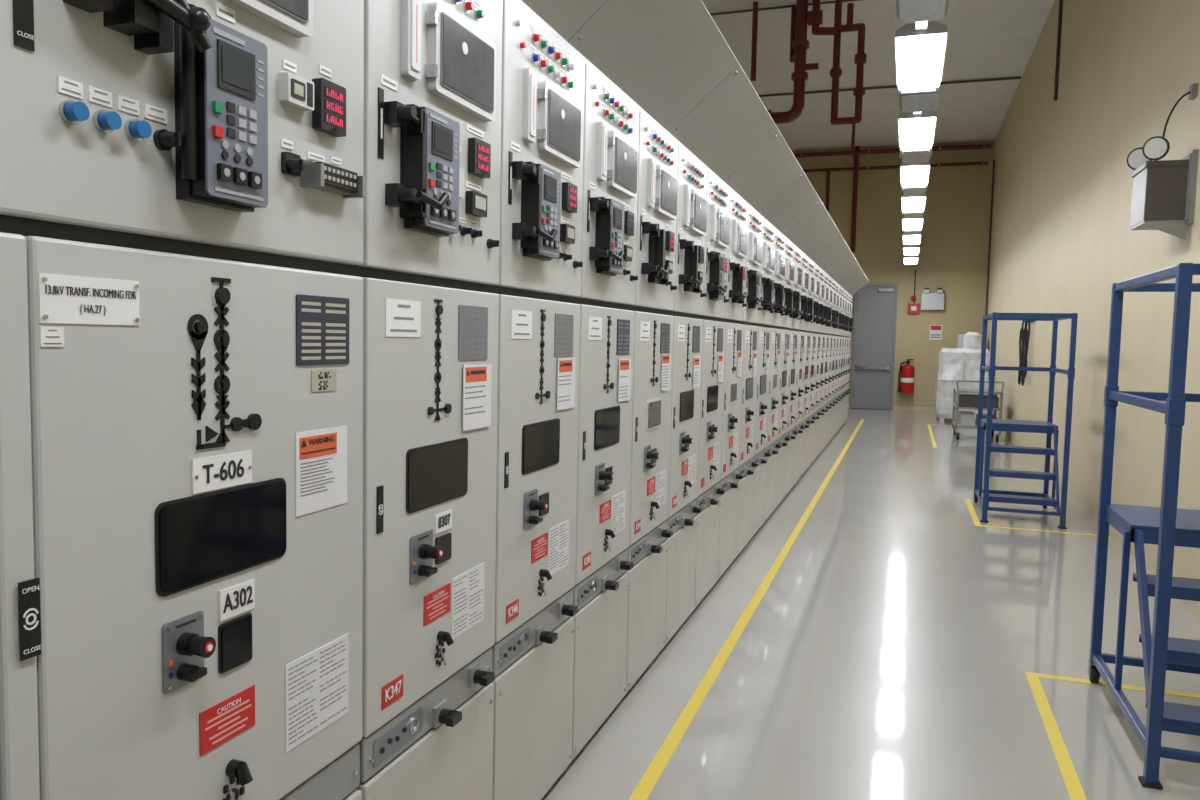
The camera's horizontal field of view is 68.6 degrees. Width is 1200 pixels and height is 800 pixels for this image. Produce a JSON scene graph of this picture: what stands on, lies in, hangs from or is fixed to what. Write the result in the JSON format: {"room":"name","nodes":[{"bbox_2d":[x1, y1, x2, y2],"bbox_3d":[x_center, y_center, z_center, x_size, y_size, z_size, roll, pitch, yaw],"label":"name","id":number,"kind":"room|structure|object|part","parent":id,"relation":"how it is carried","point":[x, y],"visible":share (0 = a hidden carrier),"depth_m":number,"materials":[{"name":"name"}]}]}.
{"room":"electrical room","nodes":[
{"label":"electrical room","id":0,"kind":"room"},
{"bbox_2d":[541,408,1199,799],"bbox_3d":[2.136,0.969,9.023,5.020,0.100,24.300,3,4,19],"label":"floor","id":1,"kind":"structure","parent":0,"point":[888,654],"depth_m":4.24,"materials":[{"name":"grey concrete"}]},
{"bbox_2d":[0,0,365,799],"bbox_3d":[-1.130,0.159,1.622,1.296,2.410,0.775,3,4,19],"label":"panel","id":2,"kind":"object","parent":1,"relation":"on","point":[183,182],"visible":1,"depth_m":1.32,"materials":[{"name":"grey metal"}]},
{"bbox_2d":[354,0,502,799],"bbox_3d":[-0.901,0.118,2.281,1.294,2.410,0.624,3,4,19],"label":"panel","id":3,"kind":"object","parent":1,"relation":"on","point":[429,268],"visible":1,"depth_m":2.02,"materials":[{"name":"grey metal"}]},
{"bbox_2d":[491,0,584,799],"bbox_3d":[-0.696,0.081,2.869,1.294,2.410,0.624,3,4,19],"label":"panel","id":4,"kind":"object","parent":1,"relation":"on","point":[542,106],"visible":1,"depth_m":2.61,"materials":[{"name":"grey metal"}]},
{"bbox_2d":[570,64,639,759],"bbox_3d":[-0.490,0.044,3.458,1.294,2.410,0.624,3,4,19],"label":"panel","id":5,"kind":"object","parent":1,"relation":"on","point":[611,122],"visible":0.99,"depth_m":3.20,"materials":[{"name":"grey metal"}]},
{"bbox_2d":[626,111,677,692],"bbox_3d":[-0.285,0.008,4.046,1.294,2.410,0.624,3,4,19],"label":"panel","id":6,"kind":"object","parent":1,"relation":"on","point":[658,153],"visible":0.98,"depth_m":3.79,"materials":[{"name":"grey metal"}]},
{"bbox_2d":[664,145,706,644],"bbox_3d":[-0.080,-0.029,4.634,1.294,2.410,0.624,3,4,19],"label":"panel","id":7,"kind":"object","parent":1,"relation":"on","point":[691,220],"visible":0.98,"depth_m":4.38,"materials":[{"name":"grey metal"}]},
{"bbox_2d":[694,170,729,608],"bbox_3d":[0.125,-0.066,5.222,1.294,2.410,0.624,3,4,19],"label":"panel","id":8,"kind":"object","parent":1,"relation":"on","point":[717,193],"visible":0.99,"depth_m":4.96,"materials":[{"name":"grey metal"}]},
{"bbox_2d":[718,190,747,578],"bbox_3d":[0.330,-0.103,5.810,1.294,2.410,0.624,3,4,19],"label":"panel","id":9,"kind":"object","parent":1,"relation":"on","point":[738,236],"visible":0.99,"depth_m":5.56,"materials":[{"name":"grey metal"}]},
{"bbox_2d":[736,205,762,556],"bbox_3d":[0.536,-0.139,6.398,1.294,2.410,0.624,3,4,19],"label":"panel","id":10,"kind":"object","parent":1,"relation":"on","point":[753,299],"visible":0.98,"depth_m":6.14,"materials":[{"name":"grey metal"}]},
{"bbox_2d":[751,218,775,537],"bbox_3d":[0.741,-0.176,6.986,1.294,2.410,0.624,3,4,19],"label":"panel","id":11,"kind":"object","parent":1,"relation":"on","point":[767,269],"visible":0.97,"depth_m":6.73,"materials":[{"name":"grey metal"}]},
{"bbox_2d":[764,229,785,521],"bbox_3d":[0.946,-0.213,7.575,1.294,2.410,0.624,3,4,19],"label":"panel","id":12,"kind":"object","parent":1,"relation":"on","point":[779,272],"visible":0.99,"depth_m":7.32,"materials":[{"name":"grey metal"}]},
{"bbox_2d":[775,238,794,507],"bbox_3d":[1.151,-0.250,8.163,1.294,2.410,0.624,3,4,19],"label":"panel","id":13,"kind":"object","parent":1,"relation":"on","point":[788,279],"visible":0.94,"depth_m":7.91,"materials":[{"name":"grey metal"}]},
{"bbox_2d":[784,245,802,496],"bbox_3d":[1.356,-0.286,8.751,1.294,2.410,0.624,3,4,19],"label":"panel","id":14,"kind":"object","parent":1,"relation":"on","point":[796,285],"visible":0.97,"depth_m":8.50,"materials":[{"name":"grey metal"}]},
{"bbox_2d":[792,253,809,486],"bbox_3d":[1.562,-0.323,9.339,1.294,2.410,0.624,3,4,19],"label":"panel","id":15,"kind":"object","parent":1,"relation":"on","point":[804,260],"visible":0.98,"depth_m":9.09,"materials":[{"name":"grey metal"}]},
{"bbox_2d":[799,259,815,478],"bbox_3d":[1.767,-0.360,9.927,1.294,2.410,0.624,3,4,19],"label":"panel","id":16,"kind":"object","parent":1,"relation":"on","point":[806,388],"visible":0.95,"depth_m":9.67,"materials":[{"name":"grey metal"}]},
{"bbox_2d":[806,263,820,469],"bbox_3d":[1.972,-0.397,10.515,1.294,2.410,0.624,3,4,19],"label":"panel","id":17,"kind":"object","parent":1,"relation":"on","point":[815,295],"visible":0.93,"depth_m":10.26,"materials":[{"name":"grey metal"}]},
{"bbox_2d":[811,268,825,463],"bbox_3d":[2.177,-0.433,11.104,1.294,2.410,0.624,3,4,19],"label":"panel","id":18,"kind":"object","parent":1,"relation":"on","point":[817,383],"visible":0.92,"depth_m":10.85,"materials":[{"name":"grey metal"}]},
{"bbox_2d":[816,272,829,456],"bbox_3d":[2.382,-0.470,11.692,1.294,2.410,0.624,3,4,19],"label":"panel","id":19,"kind":"object","parent":1,"relation":"on","point":[825,300],"visible":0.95,"depth_m":11.44,"materials":[{"name":"grey metal"}]},
{"bbox_2d":[821,276,833,450],"bbox_3d":[2.588,-0.507,12.280,1.294,2.410,0.624,3,4,19],"label":"panel","id":20,"kind":"object","parent":1,"relation":"on","point":[829,281],"visible":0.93,"depth_m":12.04,"materials":[{"name":"grey metal"}]},
{"bbox_2d":[825,279,837,445],"bbox_3d":[2.793,-0.543,12.868,1.294,2.410,0.624,3,4,19],"label":"panel","id":21,"kind":"object","parent":1,"relation":"on","point":[832,305],"visible":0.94,"depth_m":12.63,"materials":[{"name":"grey metal"}]},
{"bbox_2d":[829,282,840,440],"bbox_3d":[2.998,-0.580,13.456,1.294,2.410,0.624,3,4,19],"label":"panel","id":22,"kind":"object","parent":1,"relation":"on","point":[832,392],"visible":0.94,"depth_m":13.21,"materials":[{"name":"grey metal"}]},
{"bbox_2d":[832,285,843,437],"bbox_3d":[3.203,-0.617,14.044,1.294,2.410,0.624,3,4,19],"label":"panel","id":23,"kind":"object","parent":1,"relation":"on","point":[839,287],"visible":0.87,"depth_m":13.80,"materials":[{"name":"grey metal"}]},
{"bbox_2d":[835,288,845,433],"bbox_3d":[3.409,-0.654,14.632,1.294,2.410,0.624,3,4,19],"label":"panel","id":24,"kind":"object","parent":1,"relation":"on","point":[842,289],"visible":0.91,"depth_m":14.40,"materials":[{"name":"grey metal"}]},
{"bbox_2d":[838,290,848,429],"bbox_3d":[3.614,-0.690,15.220,1.294,2.410,0.624,3,4,19],"label":"panel","id":25,"kind":"object","parent":1,"relation":"on","point":[844,293],"visible":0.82,"depth_m":14.96,"materials":[{"name":"grey metal"}]},
{"bbox_2d":[841,292,850,425],"bbox_3d":[3.819,-0.727,15.809,1.294,2.410,0.624,3,4,19],"label":"panel","id":26,"kind":"object","parent":1,"relation":"on","point":[847,296],"visible":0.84,"depth_m":15.58,"materials":[{"name":"grey metal"}]},
{"bbox_2d":[843,294,852,423],"bbox_3d":[4.024,-0.764,16.397,1.294,2.410,0.624,3,4,19],"label":"panel","id":27,"kind":"object","parent":1,"relation":"on","point":[849,297],"visible":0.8,"depth_m":16.15,"materials":[{"name":"grey metal"}]},
{"bbox_2d":[845,295,854,420],"bbox_3d":[4.229,-0.801,16.985,1.294,2.410,0.624,3,4,19],"label":"panel","id":28,"kind":"object","parent":1,"relation":"on","point":[851,299],"visible":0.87,"depth_m":16.73,"materials":[{"name":"grey metal"}]},
{"bbox_2d":[629,420,1199,799],"bbox_3d":[3.186,1.007,8.075,2.415,0.002,19.200,3,4,19],"label":"tape","id":29,"kind":"object","parent":1,"relation":"on","point":[658,764],"visible":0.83,"depth_m":3.83,"materials":[{"name":"yellow paint"}]},
{"bbox_2d":[934,332,989,421],"bbox_3d":[7.250,-0.464,17.596,0.992,1.780,1.062,3,4,19],"label":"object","id":30,"kind":"object","parent":1,"relation":"on","point":[953,364],"visible":0.73,"depth_m":17.22,"materials":[{"name":"white"}]},
{"bbox_3d":[7.065,-0.304,17.115,0.930,1.280,0.015,3,4,19],"label":"crate frame","id":31,"kind":"part","parent":30,"relation":"part of","materials":[{"name":"grey"}]},
{"bbox_2d":[957,334,981,347],"bbox_3d":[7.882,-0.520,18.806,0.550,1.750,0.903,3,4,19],"label":"carton","id":32,"kind":"object","parent":30,"relation":"on","point":[960,344],"visible":0.09,"depth_m":18.42,"materials":[{"name":"white"}]},
{"bbox_2d":[952,380,1003,441],"bbox_3d":[6.128,0.147,14.351,0.714,0.964,1.134,3,4,19],"label":"cart","id":33,"kind":"object","parent":1,"relation":"on","point":[962,419],"visible":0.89,"depth_m":14.06,"materials":[{"name":"grey metal"}]},
{"bbox_2d":[973,312,1077,528],"bbox_3d":[3.762,0.137,7.857,0.660,1.790,1.050,3,4,19],"label":"access platform","id":34,"kind":"object","parent":1,"relation":"on","point":[989,424],"visible":1,"depth_m":7.69,"materials":[{"name":"metal"}]},
{"bbox_2d":[1088,263,1199,789],"bbox_3d":[2.370,0.422,3.353,0.660,1.790,1.050,3,4,19],"label":"access platform","id":35,"kind":"object","parent":1,"relation":"on","point":[1167,526],"visible":1,"depth_m":3.30,"materials":[{"name":"metal"}]},
{"bbox_3d":[-1.361,0.200,0.963,1.294,2.410,0.624,3,4,19],"label":"panel","id":36,"kind":"object","parent":1,"relation":"on","visible":0},
{"bbox_2d":[514,0,868,295],"bbox_3d":[1.373,-1.612,8.257,1.460,0.300,18.859,3,4,19],"label":"canopy","id":37,"kind":"object","parent":36,"relation":"on","point":[670,59],"visible":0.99,"depth_m":3.81,"materials":[{"name":"metal"}]},
{"bbox_2d":[702,0,1054,149],"bbox_3d":[2.264,-5.114,8.598,5.020,0.100,24.300,3,4,19],"label":"ceiling","id":38,"kind":"structure","parent":0,"point":[987,39],"depth_m":14.13,"materials":[{"name":"paint"}]},
{"bbox_2d":[751,0,866,150],"bbox_3d":[2.749,-4.258,11.629,1.477,1.990,0.450,3,4,19],"label":"pipe","id":39,"kind":"object","parent":38,"relation":"hanging from","point":[800,15],"visible":0.95,"depth_m":11.42,"materials":[{"name":"red metal"}]},
{"bbox_2d":[710,0,1020,96],"bbox_3d":[3.994,-5.336,13.447,4.900,0.040,4.235,3,4,19],"label":"conduit","id":40,"kind":"object","parent":38,"relation":"attached to","point":[828,2],"depth_m":14.81,"materials":[{"name":"metal"}]},
{"bbox_2d":[793,144,991,252],"bbox_3d":[6.356,-4.565,19.990,4.550,2.390,0.200,3,4,19],"label":"pipe","id":41,"kind":"object","parent":38,"relation":"hanging from","point":[856,152],"visible":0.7,"depth_m":20.08,"materials":[{"name":"red metal"}]},
{"bbox_2d":[904,257,917,265],"bbox_3d":[6.606,-4.270,18.531,0.280,2.785,1.940,3,4,19],"label":"fluorescent light fixture","id":42,"kind":"object","parent":38,"relation":"hanging from","point":[907,261],"visible":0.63,"depth_m":18.18,"materials":[{"name":"white plastic"}]},
{"bbox_2d":[904,258,917,263],"bbox_3d":[6.423,-2.874,18.183,0.260,0.030,0.970,3,4,19],"label":"diffuser","id":43,"kind":"object","parent":42,"relation":"attached to","point":[906,260],"depth_m":18.04,"materials":[{"name":"white plastic"}]},
{"bbox_2d":[903,246,919,257],"bbox_3d":[5.971,-4.157,16.712,0.280,2.785,1.940,3,4,19],"label":"fluorescent light fixture","id":44,"kind":"object","parent":38,"relation":"hanging from","point":[908,252],"visible":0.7,"depth_m":16.39,"materials":[{"name":"white plastic"}]},
{"bbox_2d":[904,248,918,254],"bbox_3d":[5.788,-2.760,16.364,0.260,0.030,0.970,3,4,19],"label":"diffuser","id":45,"kind":"object","parent":44,"relation":"attached to","point":[907,251],"depth_m":16.21,"materials":[{"name":"white plastic"}]},
{"bbox_2d":[903,233,920,247],"bbox_3d":[5.336,-4.043,14.893,0.280,2.785,1.940,3,4,19],"label":"fluorescent light fixture","id":46,"kind":"object","parent":38,"relation":"hanging from","point":[909,241],"visible":0.68,"depth_m":14.63,"materials":[{"name":"white plastic"}]},
{"bbox_2d":[903,235,920,243],"bbox_3d":[5.153,-2.646,14.545,0.260,0.030,0.970,3,4,19],"label":"diffuser","id":47,"kind":"object","parent":46,"relation":"attached to","point":[907,239],"depth_m":14.37,"materials":[{"name":"white plastic"}]},
{"bbox_2d":[902,216,922,234],"bbox_3d":[4.702,-3.929,13.074,0.280,2.785,1.940,3,4,19],"label":"fluorescent light fixture","id":48,"kind":"object","parent":38,"relation":"hanging from","point":[913,226],"visible":0.67,"depth_m":12.78,"materials":[{"name":"white plastic"}]},
{"bbox_2d":[903,219,922,229],"bbox_3d":[4.519,-2.533,12.726,0.260,0.030,0.970,3,4,19],"label":"diffuser","id":49,"kind":"object","parent":48,"relation":"attached to","point":[908,224],"depth_m":12.57,"materials":[{"name":"white plastic"}]},
{"bbox_2d":[901,193,925,218],"bbox_3d":[4.067,-3.816,11.255,0.280,2.785,1.940,3,4,19],"label":"fluorescent light fixture","id":50,"kind":"object","parent":38,"relation":"hanging from","point":[912,206],"visible":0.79,"depth_m":10.94,"materials":[{"name":"white plastic"}]},
{"bbox_2d":[902,197,924,211],"bbox_3d":[3.884,-2.419,10.907,0.260,0.030,0.970,3,4,19],"label":"diffuser","id":51,"kind":"object","parent":50,"relation":"attached to","point":[909,204],"depth_m":10.78,"materials":[{"name":"white plastic"}]},
{"bbox_2d":[900,161,929,195],"bbox_3d":[3.432,-3.702,9.435,0.280,2.785,1.940,3,4,19],"label":"fluorescent light fixture","id":52,"kind":"object","parent":38,"relation":"hanging from","point":[914,177],"visible":0.8,"depth_m":9.11,"materials":[{"name":"white plastic"}]},
{"bbox_2d":[901,166,928,186],"bbox_3d":[3.249,-2.306,9.088,0.260,0.030,0.970,3,4,19],"label":"diffuser","id":53,"kind":"object","parent":52,"relation":"attached to","point":[910,175],"depth_m":8.98,"materials":[{"name":"white plastic"}]},
{"bbox_2d":[898,111,936,163],"bbox_3d":[2.798,-3.588,7.616,0.280,2.785,1.940,3,4,19],"label":"fluorescent light fixture","id":54,"kind":"object","parent":38,"relation":"hanging from","point":[916,132],"visible":0.88,"depth_m":7.27,"materials":[{"name":"white plastic"}]},
{"bbox_2d":[900,118,934,149],"bbox_3d":[2.615,-2.192,7.269,0.260,0.030,0.970,3,4,19],"label":"diffuser","id":55,"kind":"object","parent":54,"relation":"attached to","point":[915,133],"depth_m":7.16,"materials":[{"name":"white plastic"}]},
{"bbox_2d":[895,21,947,114],"bbox_3d":[2.163,-3.475,5.797,0.280,2.785,1.940,3,4,19],"label":"fluorescent light fixture","id":56,"kind":"object","parent":38,"relation":"hanging from","point":[920,55],"visible":0.91,"depth_m":5.42,"materials":[{"name":"white plastic"}]},
{"bbox_2d":[897,34,944,89],"bbox_3d":[1.980,-2.078,5.450,0.260,0.030,0.970,3,4,19],"label":"diffuser","id":57,"kind":"object","parent":56,"relation":"attached to","point":[920,57],"depth_m":5.33,"materials":[{"name":"white plastic"}]},
{"bbox_2d":[894,0,950,30],"bbox_3d":[1.528,-3.361,3.978,0.280,2.785,1.940,3,4,19],"label":"fluorescent light fixture","id":58,"kind":"object","parent":38,"relation":"hanging from","point":[920,12],"visible":1,"depth_m":4.54,"materials":[{"name":"white"}]},
{"bbox_2d":[791,140,994,409],"bbox_3d":[6.212,-2.791,20.310,5.020,6.000,0.100,3,4,19],"label":"wall","id":59,"kind":"structure","parent":0,"point":[954,243],"depth_m":19.92,"materials":[{"name":"beige paint"}]},
{"bbox_2d":[853,287,894,409],"bbox_3d":[6.315,-1.196,20.295,0.810,2.805,0.043,3,4,19],"label":"leaf","id":60,"kind":"object","parent":59,"relation":"attached to","point":[875,309],"visible":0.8,"depth_m":20.27,"materials":[{"name":"grey paint"}]},
{"bbox_2d":[856,365,889,370],"bbox_3d":[6.286,-0.741,20.271,0.760,0.120,0.075,3,4,19],"label":"bar","id":61,"kind":"object","parent":60,"relation":"attached to","point":[858,367],"visible":1,"depth_m":20.25,"materials":[{"name":"silver metal"}]},
{"bbox_2d":[878,288,893,291],"bbox_3d":[6.527,-2.507,20.077,0.330,0.080,0.075,3,4,19],"label":"door closer","id":62,"kind":"object","parent":60,"relation":"attached to","point":[879,289],"depth_m":20.04,"materials":[{"name":"grey metal"}]},
{"bbox_2d":[850,284,897,409],"bbox_3d":[6.314,-1.223,20.287,0.940,2.880,0.060,3,4,19],"label":"frame","id":63,"kind":"object","parent":59,"relation":"attached to","point":[865,285],"visible":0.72,"depth_m":20.19,"materials":[{"name":"grey paint"}]},
{"bbox_2d":[848,404,933,411],"bbox_3d":[6.135,0.155,20.456,4.990,0.100,0.019,3,4,19],"label":"baseboard","id":64,"kind":"structure","parent":59,"relation":"attached to","point":[902,408],"depth_m":20.09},
{"bbox_2d":[897,359,914,396],"bbox_3d":[6.948,-0.498,19.973,0.355,0.865,0.320,3,4,19],"label":"fire extinguisher","id":65,"kind":"object","parent":59,"relation":"attached to","point":[906,381],"visible":1,"depth_m":19.85,"materials":[{"name":"red metal"}]},
{"bbox_2d":[908,270,919,312],"bbox_3d":[7.113,-2.452,19.898,0.260,0.980,0.124,3,4,19],"label":"fire alarm","id":66,"kind":"object","parent":59,"relation":"attached to","point":[912,308],"visible":1,"depth_m":19.90,"materials":[{"name":"red"}]},
{"bbox_2d":[921,288,943,309],"bbox_3d":[7.463,-2.267,19.740,0.480,0.488,0.213,3,4,19],"label":"emergency light","id":67,"kind":"object","parent":59,"relation":"attached to","point":[929,301],"depth_m":19.70,"materials":[{"name":"grey plastic"}]},
{"bbox_2d":[929,325,941,339],"bbox_3d":[7.576,-1.527,19.855,0.260,0.340,0.008,3,4,19],"label":"safety sign","id":68,"kind":"object","parent":59,"relation":"attached to","point":[935,330],"visible":1,"depth_m":19.86,"materials":[{"name":"white"}]},
{"bbox_2d":[986,0,1199,617],"bbox_3d":[4.617,-1.964,7.974,0.100,6.000,24.300,3,4,19],"label":"wall","id":69,"kind":"structure","parent":0,"point":[1061,234],"depth_m":8.15,"materials":[{"name":"beige paint"}]},
{"bbox_2d":[985,160,994,315],"bbox_3d":[8.399,-2.409,19.093,0.058,5.500,0.100,3,4,19],"label":"conduit","id":70,"kind":"object","parent":69,"relation":"attached to","point":[993,170],"visible":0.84,"depth_m":19.00,"materials":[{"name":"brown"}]},
{"bbox_2d":[1018,321,1031,385],"bbox_3d":[5.951,-0.687,12.310,0.106,0.973,0.900,3,4,19],"label":"cables","id":71,"kind":"object","parent":69,"relation":"attached to","point":[1024,336],"visible":0.91,"depth_m":12.22,"materials":[{"name":"black rubber"}]},
{"bbox_2d":[1054,0,1062,100],"bbox_3d":[5.634,-4.416,10.808,0.037,1.440,0.037,5,5,41],"label":"conduit","id":72,"kind":"object","parent":69,"relation":"attached to","point":[1060,1],"visible":1,"depth_m":10.80,"materials":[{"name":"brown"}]},
{"bbox_2d":[1126,83,1198,239],"bbox_3d":[3.547,-1.479,5.588,0.320,0.960,0.420,3,4,19],"label":"emergency light","id":73,"kind":"object","parent":69,"relation":"attached to","point":[1164,191],"visible":1,"depth_m":5.44,"materials":[{"name":"grey"}]}
]}

